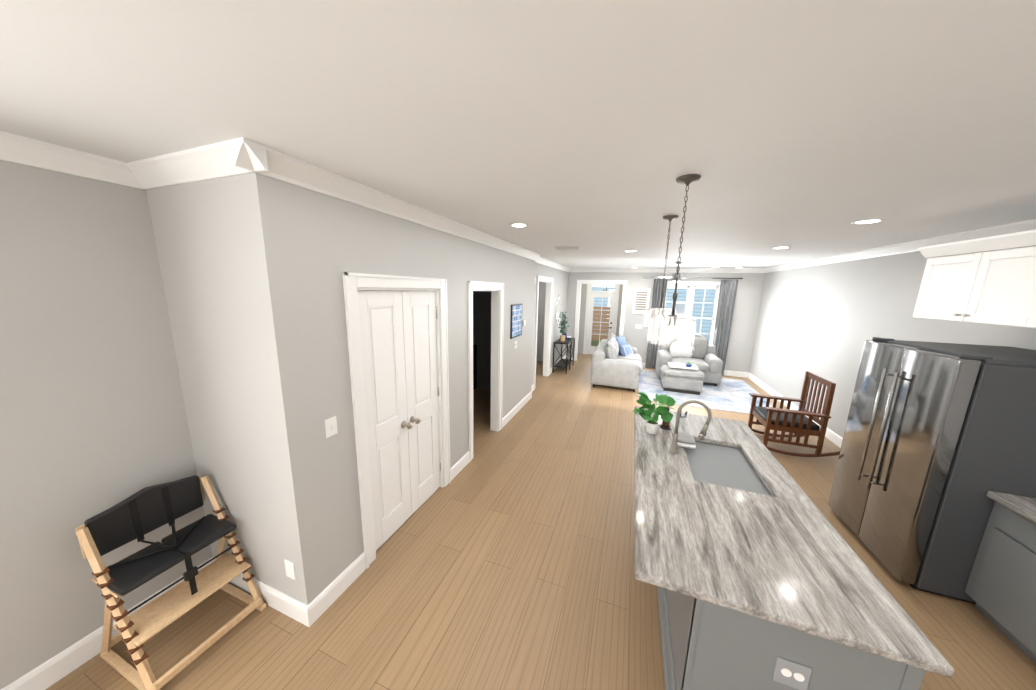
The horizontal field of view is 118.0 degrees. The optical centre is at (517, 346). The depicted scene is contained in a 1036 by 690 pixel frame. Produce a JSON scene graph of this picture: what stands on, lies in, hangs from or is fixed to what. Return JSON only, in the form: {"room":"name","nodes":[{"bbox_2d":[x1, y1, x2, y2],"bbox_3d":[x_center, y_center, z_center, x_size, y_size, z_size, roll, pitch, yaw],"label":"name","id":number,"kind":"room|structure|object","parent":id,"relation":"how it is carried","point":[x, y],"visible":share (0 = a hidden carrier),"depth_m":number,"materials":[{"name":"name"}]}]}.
{"room":"open-plan kitchen","nodes":[
{"label":"open-plan kitchen","id":0,"kind":"room"},
{"bbox_2d":[0,160,211,689],"bbox_3d":[-2.922,0.633,0.307,0.120,2.740,3.820,5,11,20],"label":"wall","id":1,"kind":"structure","parent":0,"point":[93,419],"depth_m":1.65,"materials":[{"name":"grey paint"}]},
{"bbox_2d":[1,559,208,689],"bbox_3d":[-2.882,1.914,0.535,0.017,0.140,3.790,5,11,20],"label":"baseboard","id":2,"kind":"structure","parent":1,"relation":"attached to","point":[61,665],"depth_m":1.69,"materials":[{"name":"white wood"}]},
{"bbox_2d":[0,131,1035,272],"bbox_3d":[1.258,-1.095,2.922,5.680,0.106,12.100,5,11,20],"label":"crown molding","id":3,"kind":"structure","parent":1,"relation":"attached to","point":[236,157],"depth_m":1.69,"materials":[{"name":"white"}]},
{"bbox_2d":[146,175,293,597],"bbox_3d":[-1.839,0.348,1.984,0.980,2.740,0.120,5,11,20],"label":"wall","id":4,"kind":"structure","parent":0,"point":[201,239],"depth_m":1.85,"materials":[{"name":"grey paint"}]},
{"bbox_2d":[209,557,316,626],"bbox_3d":[-1.757,1.649,2.108,0.967,0.140,0.017,5,11,20],"label":"baseboard","id":5,"kind":"structure","parent":4,"relation":"attached to","point":[305,614],"depth_m":2.02,"materials":[{"name":"white wood"}]},
{"bbox_2d":[284,559,295,579],"bbox_3d":[-1.423,1.392,1.945,0.080,0.120,0.006,5,11,20],"label":"power outlet","id":6,"kind":"object","parent":4,"relation":"attached to","point":[290,569],"visible":1,"depth_m":1.94,"materials":[{"name":"white plastic"}]},
{"bbox_2d":[240,173,568,604],"bbox_3d":[0.059,-0.286,5.643,0.220,2.740,8.400,5,11,20],"label":"wall","id":7,"kind":"structure","parent":0,"point":[307,247],"depth_m":1.97,"materials":[{"name":"grey paint"}]},
{"bbox_2d":[325,416,337,437],"bbox_3d":[-1.192,0.513,1.994,0.014,0.120,0.080,5,11,20],"label":"light switch","id":8,"kind":"object","parent":7,"relation":"attached to","point":[331,426],"visible":1,"depth_m":1.99,"materials":[{"name":"white plastic"}]},
{"bbox_2d":[311,552,366,618],"bbox_3d":[-1.230,1.650,2.168,0.017,0.140,0.415,5,11,20],"label":"baseboard","id":9,"kind":"structure","parent":7,"relation":"attached to","point":[328,596],"depth_m":2.15,"materials":[{"name":"white wood"}]},
{"bbox_2d":[342,272,450,568],"bbox_3d":[-0.987,0.507,2.727,0.147,2.195,1.160,5,11,20],"label":"door frame","id":10,"kind":"structure","parent":7,"relation":"attached to","point":[353,283],"depth_m":2.32,"materials":[{"name":"white wood"}]},
{"bbox_2d":[358,291,440,549],"bbox_3d":[-0.947,0.562,2.723,0.118,2.066,0.960,5,11,20],"label":"pantry door","id":11,"kind":"structure","parent":7,"relation":"in","point":[399,344],"depth_m":2.64,"materials":[{"name":"white wood"}]},
{"bbox_2d":[450,451,469,480],"bbox_3d":[-0.681,1.390,3.640,0.017,0.140,0.450,5,11,20],"label":"baseboard","id":12,"kind":"structure","parent":7,"relation":"attached to","point":[456,468],"depth_m":3.63,"materials":[{"name":"white wood"}]},
{"bbox_2d":[468,281,503,461],"bbox_3d":[-0.459,0.257,4.141,0.147,2.195,1.000,5,11,20],"label":"door frame","id":13,"kind":"structure","parent":7,"relation":"attached to","point":[497,289],"depth_m":4.39,"materials":[{"name":"white wood"}]},
{"bbox_2d":[510,304,522,338],"bbox_3d":[-0.021,-0.422,5.021,0.023,0.530,0.480,5,11,20],"label":"picture","id":14,"kind":"object","parent":7,"relation":"attached to","point":[516,321],"visible":1,"depth_m":4.97,"materials":[{"name":"blue"}]},
{"bbox_2d":[502,391,532,427],"bbox_3d":[0.004,1.066,5.477,0.017,0.140,1.525,5,11,20],"label":"baseboard","id":15,"kind":"structure","parent":7,"relation":"attached to","point":[512,413],"depth_m":5.33,"materials":[{"name":"white wood"}]},
{"bbox_2d":[533,276,552,389],"bbox_3d":[0.527,-0.358,7.045,0.147,2.395,1.270,5,11,20],"label":"door frame","id":16,"kind":"structure","parent":7,"relation":"attached to","point":[549,281],"depth_m":7.44,"materials":[{"name":"white wood"}]},
{"bbox_2d":[549,355,564,374],"bbox_3d":[1.113,0.490,8.732,0.017,0.140,1.975,5,11,20],"label":"baseboard","id":17,"kind":"structure","parent":7,"relation":"attached to","point":[563,357],"depth_m":8.24,"materials":[{"name":"white wood"}]},
{"bbox_2d":[555,294,560,324],"bbox_3d":[1.065,-0.993,8.216,0.020,0.825,0.501,5,11,20],"label":"mirror","id":18,"kind":"object","parent":7,"relation":"attached to","point":[558,304],"visible":0.96,"depth_m":8.16,"materials":[{"name":"white glass"}]},
{"bbox_2d":[473,291,490,388],"bbox_3d":[-0.644,-0.457,6.481,1.670,2.740,0.120,5,11,20],"label":"wall","id":19,"kind":"structure","parent":0,"point":[482,320],"depth_m":6.49,"materials":[{"name":"black paint"}]},
{"bbox_2d":[0,0,1035,267],"bbox_3d":[0.822,-1.331,3.583,7.580,0.100,13.700,5,11,20],"label":"ceiling","id":20,"kind":"structure","parent":0,"point":[800,130],"depth_m":1.08,"materials":[{"name":"paint"}]},
{"bbox_2d":[509,223,527,227],"bbox_3d":[0.009,-1.206,3.098,0.190,0.007,0.190,5,11,20],"label":"recessed light","id":21,"kind":"object","parent":20,"relation":"in","point":[519,225],"visible":0.96,"depth_m":3.10,"materials":[{"name":"white"}]},
{"bbox_2d":[553,246,581,249],"bbox_3d":[0.737,-1.472,4.651,0.400,0.015,0.260,5,11,20],"label":"ceiling vent","id":22,"kind":"object","parent":20,"relation":"in","point":[568,247],"visible":0.98,"depth_m":4.60,"materials":[{"name":"white metal"}]},
{"bbox_2d":[644,215,678,328],"bbox_3d":[1.266,-0.632,2.690,0.254,0.930,0.254,5,11,20],"label":"pendant light","id":23,"kind":"object","parent":20,"relation":"hanging from","point":[660,309],"visible":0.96,"depth_m":2.70,"materials":[{"name":"clear glass"}]},
{"bbox_2d":[647,174,700,346],"bbox_3d":[0.932,-0.476,1.807,0.254,0.930,0.254,5,11,20],"label":"pendant light","id":24,"kind":"object","parent":20,"relation":"hanging from","point":[673,318],"visible":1,"depth_m":1.80,"materials":[{"name":"clear glass"}]},
{"bbox_2d":[643,262,712,281],"bbox_3d":[3.358,-1.557,6.534,1.364,0.415,1.327,5,11,20],"label":"ceiling fan","id":25,"kind":"object","parent":20,"relation":"hanging from","point":[673,277],"visible":0.85,"depth_m":6.43,"materials":[{"name":"silver metal"}]},
{"bbox_2d":[773,247,790,248],"bbox_3d":[3.524,-1.323,4.167,0.190,0.007,0.190,5,11,20],"label":"recessed light","id":26,"kind":"object","parent":20,"relation":"in","point":[781,247],"visible":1,"depth_m":4.14,"materials":[{"name":"white"}]},
{"bbox_2d":[851,219,883,223],"bbox_3d":[2.935,-1.050,2.618,0.190,0.007,0.190,5,11,20],"label":"recessed light","id":27,"kind":"object","parent":20,"relation":"in","point":[868,221],"visible":0.96,"depth_m":2.61,"materials":[{"name":"white"}]},
{"bbox_2d":[46,354,1035,689],"bbox_3d":[0.758,1.460,4.100,7.580,0.100,13.700,5,11,20],"label":"floor","id":28,"kind":"structure","parent":0,"point":[504,560],"depth_m":2.15,"materials":[{"name":"brown wood"}]},
{"bbox_2d":[75,475,266,689],"bbox_3d":[-2.013,1.292,1.837,0.570,0.927,0.534,5,11,20],"label":"chair","id":29,"kind":"object","parent":28,"relation":"on","point":[139,515],"visible":1,"depth_m":1.76,"materials":[{"name":"brown wood"}]},
{"bbox_2d":[473,344,476,389],"bbox_3d":[-1.295,0.372,6.372,0.680,1.119,0.680,5,11,20],"label":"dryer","id":30,"kind":"object","parent":28,"relation":"on","point":[474,366],"visible":0.04,"depth_m":6.49,"materials":[{"name":"black"}]},
{"bbox_2d":[552,338,574,373],"bbox_3d":[1.248,0.213,8.425,0.370,0.799,1.000,5,11,20],"label":"console table","id":31,"kind":"object","parent":28,"relation":"on","point":[564,363],"visible":0.98,"depth_m":8.20,"materials":[{"name":"black metal"}]},
{"bbox_2d":[556,312,569,341],"bbox_3d":[1.184,-0.526,8.061,0.318,0.781,0.416,5,11,20],"label":"potted plant","id":32,"kind":"object","parent":31,"relation":"on","point":[563,326],"visible":1,"depth_m":8.03,"materials":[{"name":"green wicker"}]},
{"bbox_2d":[590,334,642,391],"bbox_3d":[2.477,0.275,7.668,1.094,1.009,2.210,5,11,20],"label":"sofa","id":33,"kind":"object","parent":28,"relation":"on","point":[617,361],"visible":1,"depth_m":6.80,"materials":[{"name":"grey fabric"}]},
{"bbox_2d":[638,370,772,413],"bbox_3d":[4.010,0.945,6.987,2.460,0.009,2.550,5,11,20],"label":"rug","id":34,"kind":"object","parent":28,"relation":"on","point":[732,395],"visible":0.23,"depth_m":6.60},
{"bbox_2d":[661,365,703,394],"bbox_3d":[3.605,0.700,6.895,0.827,0.481,0.707,5,11,20],"label":"ottoman","id":35,"kind":"object","parent":34,"relation":"on","point":[682,380],"visible":0.94,"depth_m":6.62,"materials":[{"name":"grey fabric"}]},
{"bbox_2d":[667,362,697,369],"bbox_3d":[3.611,0.425,6.845,0.560,0.050,0.360,5,11,20],"label":"tray","id":36,"kind":"object","parent":35,"relation":"on","point":[679,365],"visible":1,"depth_m":6.80,"materials":[{"name":"white"}]},
{"bbox_2d":[655,333,722,385],"bbox_3d":[4.178,0.246,7.670,1.360,1.117,1.084,5,11,20],"label":"armchair","id":37,"kind":"object","parent":34,"relation":"on","point":[704,358],"visible":0.71,"depth_m":7.56,"materials":[{"name":"grey fabric"}]},
{"bbox_2d":[748,371,839,456],"bbox_3d":[3.781,0.892,4.354,1.012,1.039,0.700,5,11,20],"label":"rocking chair","id":38,"kind":"object","parent":28,"relation":"on","point":[798,423],"visible":0.9,"depth_m":4.16,"materials":[{"name":"brown wood"}]},
{"bbox_2d":[658,429,949,689],"bbox_3d":[1.507,1.341,2.267,0.854,0.835,2.158,5,11,20],"label":"kitchen island","id":39,"kind":"object","parent":28,"relation":"on","point":[706,645],"depth_m":1.34,"materials":[{"name":"grey"}]},
{"bbox_2d":[634,406,953,676],"bbox_3d":[1.386,0.914,2.252,1.025,0.085,2.204,5,11,20],"label":"island countertop","id":40,"kind":"structure","parent":39,"relation":"on","point":[775,556],"depth_m":1.52,"materials":[{"name":"grey stone"}]},
{"bbox_2d":[632,392,675,433],"bbox_3d":[1.192,0.592,2.746,0.354,0.358,0.359,5,11,20],"label":"potted plant","id":41,"kind":"object","parent":40,"relation":"on","point":[652,422],"visible":1,"depth_m":2.72,"materials":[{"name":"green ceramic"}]},
{"bbox_2d":[660,406,671,429],"bbox_3d":[1.373,0.635,2.870,0.104,0.236,0.102,5,11,20],"label":"soap dispenser","id":42,"kind":"object","parent":40,"relation":"on","point":[665,425],"visible":0.35,"depth_m":2.85,"materials":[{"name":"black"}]},
{"bbox_2d":[680,410,687,417],"bbox_3d":[1.673,0.679,3.155,0.076,0.060,0.072,5,11,20],"label":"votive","id":43,"kind":"object","parent":40,"relation":"on","point":[686,412],"visible":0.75,"depth_m":3.14,"materials":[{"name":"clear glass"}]},
{"bbox_2d":[677,433,695,448],"bbox_3d":[1.387,0.778,2.587,0.146,0.065,0.166,5,11,20],"label":"cloth","id":44,"kind":"object","parent":40,"relation":"on","point":[686,440],"visible":0.83,"depth_m":2.53,"materials":[{"name":"white fabric"}]},
{"bbox_2d":[670,400,711,453],"bbox_3d":[1.329,0.615,2.405,0.258,0.442,0.095,5,11,20],"label":"faucet","id":45,"kind":"object","parent":40,"relation":"on","point":[702,434],"visible":1,"depth_m":2.37,"materials":[{"name":"silver metal"}]},
{"bbox_2d":[828,337,1035,603],"bbox_3d":[3.390,0.880,2.437,0.962,1.765,0.910,5,11,20],"label":"fridge","id":46,"kind":"object","parent":28,"relation":"on","point":[938,442],"visible":1,"depth_m":2.20,"materials":[{"name":"grey metal"}]},
{"bbox_2d":[964,503,1035,663],"bbox_3d":[3.322,1.470,1.796,0.618,0.835,0.506,5,11,20],"label":"base cabinet","id":47,"kind":"object","parent":28,"relation":"on","point":[1000,589],"depth_m":1.94,"materials":[{"name":"grey wood"}]},
{"bbox_2d":[986,491,1035,526],"bbox_3d":[2.619,1.366,-0.151,0.648,0.045,4.556,5,11,20],"label":"countertop","id":48,"kind":"structure","parent":47,"relation":"on","point":[1023,506],"depth_m":1.94,"materials":[{"name":"grey stone"}]},
{"bbox_2d":[536,282,545,361],"bbox_3d":[0.794,-0.910,9.110,0.830,2.740,0.140,5,11,20],"label":"wall","id":49,"kind":"structure","parent":0,"point":[541,318],"depth_m":9.09,"materials":[{"name":"grey paint"}]},
{"bbox_2d":[578,284,622,353],"bbox_3d":[2.767,-1.060,10.165,1.740,2.740,0.120,5,11,20],"label":"wall","id":50,"kind":"structure","parent":0,"point":[582,317],"depth_m":10.26,"materials":[{"name":"grey paint"}]},
{"bbox_2d":[586,284,615,353],"bbox_3d":[2.710,-0.879,10.185,0.794,2.350,0.120,5,11,20],"label":"front door","id":51,"kind":"structure","parent":50,"relation":"in","point":[611,294],"depth_m":10.14,"materials":[{"name":"white wood"}]},
{"bbox_2d":[565,272,764,371],"bbox_3d":[3.748,-0.759,8.662,4.800,2.740,0.120,5,11,20],"label":"wall","id":52,"kind":"structure","parent":0,"point":[744,320],"depth_m":8.11,"materials":[{"name":"grey paint"}]},
{"bbox_2d":[574,280,627,359],"bbox_3d":[2.384,-0.722,9.163,1.400,2.425,0.147,5,11,20],"label":"door frame","id":53,"kind":"structure","parent":52,"relation":"attached to","point":[578,294],"depth_m":9.33,"materials":[{"name":"white wood"}]},
{"bbox_2d":[632,288,649,313],"bbox_3d":[3.404,-1.257,8.617,0.420,0.700,0.035,5,11,20],"label":"picture","id":54,"kind":"object","parent":52,"relation":"attached to","point":[641,297],"visible":0.96,"depth_m":8.60,"materials":[{"name":"white"}]},
{"bbox_2d":[661,286,717,343],"bbox_3d":[4.553,-0.777,8.358,1.231,1.682,0.120,5,11,20],"label":"living room window","id":55,"kind":"structure","parent":52,"relation":"in","point":[690,290],"depth_m":8.24,"materials":[{"name":"white"}]},
{"bbox_2d":[667,281,720,343],"bbox_3d":[4.544,-0.782,8.334,1.500,1.890,0.170,5,11,20],"label":"window frame","id":56,"kind":"structure","parent":52,"relation":"attached to","point":[669,283],"depth_m":8.10,"materials":[{"name":"white wood"}]},
{"bbox_2d":[641,363,748,377],"bbox_3d":[4.452,0.598,8.564,3.105,0.140,0.017,5,11,20],"label":"baseboard","id":57,"kind":"structure","parent":52,"relation":"attached to","point":[731,373],"depth_m":8.12,"materials":[{"name":"white wood"}]},
{"bbox_2d":[713,278,742,278],"bbox_3d":[4.564,-1.777,8.052,2.094,0.044,0.112,5,11,20],"label":"curtain rod","id":58,"kind":"object","parent":52,"relation":"attached to","point":[727,278],"visible":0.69,"depth_m":7.77,"materials":[{"name":"black metal"}]},
{"bbox_2d":[645,279,667,368],"bbox_3d":[3.766,-0.599,8.499,0.330,2.445,0.067,5,11,20],"label":"curtain","id":59,"kind":"object","parent":58,"relation":"hanging from","point":[652,350],"visible":0.46,"depth_m":8.48,"materials":[{"name":"grey fabric"}]},
{"bbox_2d":[712,280,737,374],"bbox_3d":[5.239,-0.468,7.973,0.370,2.445,0.067,5,11,20],"label":"curtain","id":60,"kind":"object","parent":58,"relation":"hanging from","point":[726,300],"visible":0.71,"depth_m":7.92,"materials":[{"name":"grey fabric"}]},
{"bbox_2d":[749,245,1035,437],"bbox_3d":[3.970,0.433,2.244,0.120,2.740,12.220,5,11,20],"label":"wall","id":61,"kind":"structure","parent":0,"point":[825,321],"depth_m":4.63,"materials":[{"name":"grey paint"}]},
{"bbox_2d":[749,373,842,447],"bbox_3d":[3.856,1.715,2.448,0.017,0.140,12.100,5,11,20],"label":"baseboard","id":62,"kind":"structure","parent":61,"relation":"attached to","point":[832,436],"depth_m":5.84,"materials":[{"name":"white wood"}]},
{"bbox_2d":[913,230,1035,327],"bbox_3d":[3.549,-0.439,2.109,0.725,0.585,0.975,5,11,20],"label":"upper cabinet","id":63,"kind":"object","parent":61,"relation":"attached to","point":[997,286],"visible":1,"depth_m":2.18,"materials":[{"name":"white wood"}]},
{"label":"outside","id":64,"kind":"structure","parent":0,"visible":0},
{"bbox_2d":[591,336,708,345],"bbox_3d":[9.379,-1.796,23.200,26.000,0.245,30.980,5,11,20],"label":"ground","id":65,"kind":"structure","parent":64,"point":[594,342],"depth_m":13.19,"materials":[{"name":"green"}]},
{"bbox_2d":[591,306,609,340],"bbox_3d":[1.932,-1.116,13.717,5.600,1.580,0.130,5,11,20],"label":"fence","id":66,"kind":"object","parent":65,"relation":"on","point":[605,326],"depth_m":13.09,"materials":[{"name":"brown wood"}]},
{"bbox_2d":[591,287,715,342],"bbox_3d":[10.353,-4.246,15.329,13.300,7.530,6.060,5,11,20],"label":"neighbouring house","id":67,"kind":"structure","parent":65,"relation":"on","point":[681,302],"depth_m":13.62,"materials":[{"name":"blue"}]},
{"bbox_2d":[592,284,715,288],"bbox_3d":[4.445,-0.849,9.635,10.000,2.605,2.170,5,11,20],"label":"porch ceiling","id":68,"kind":"structure","parent":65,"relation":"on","point":[594,285],"depth_m":10.78,"materials":[{"name":"beige"}]}
]}

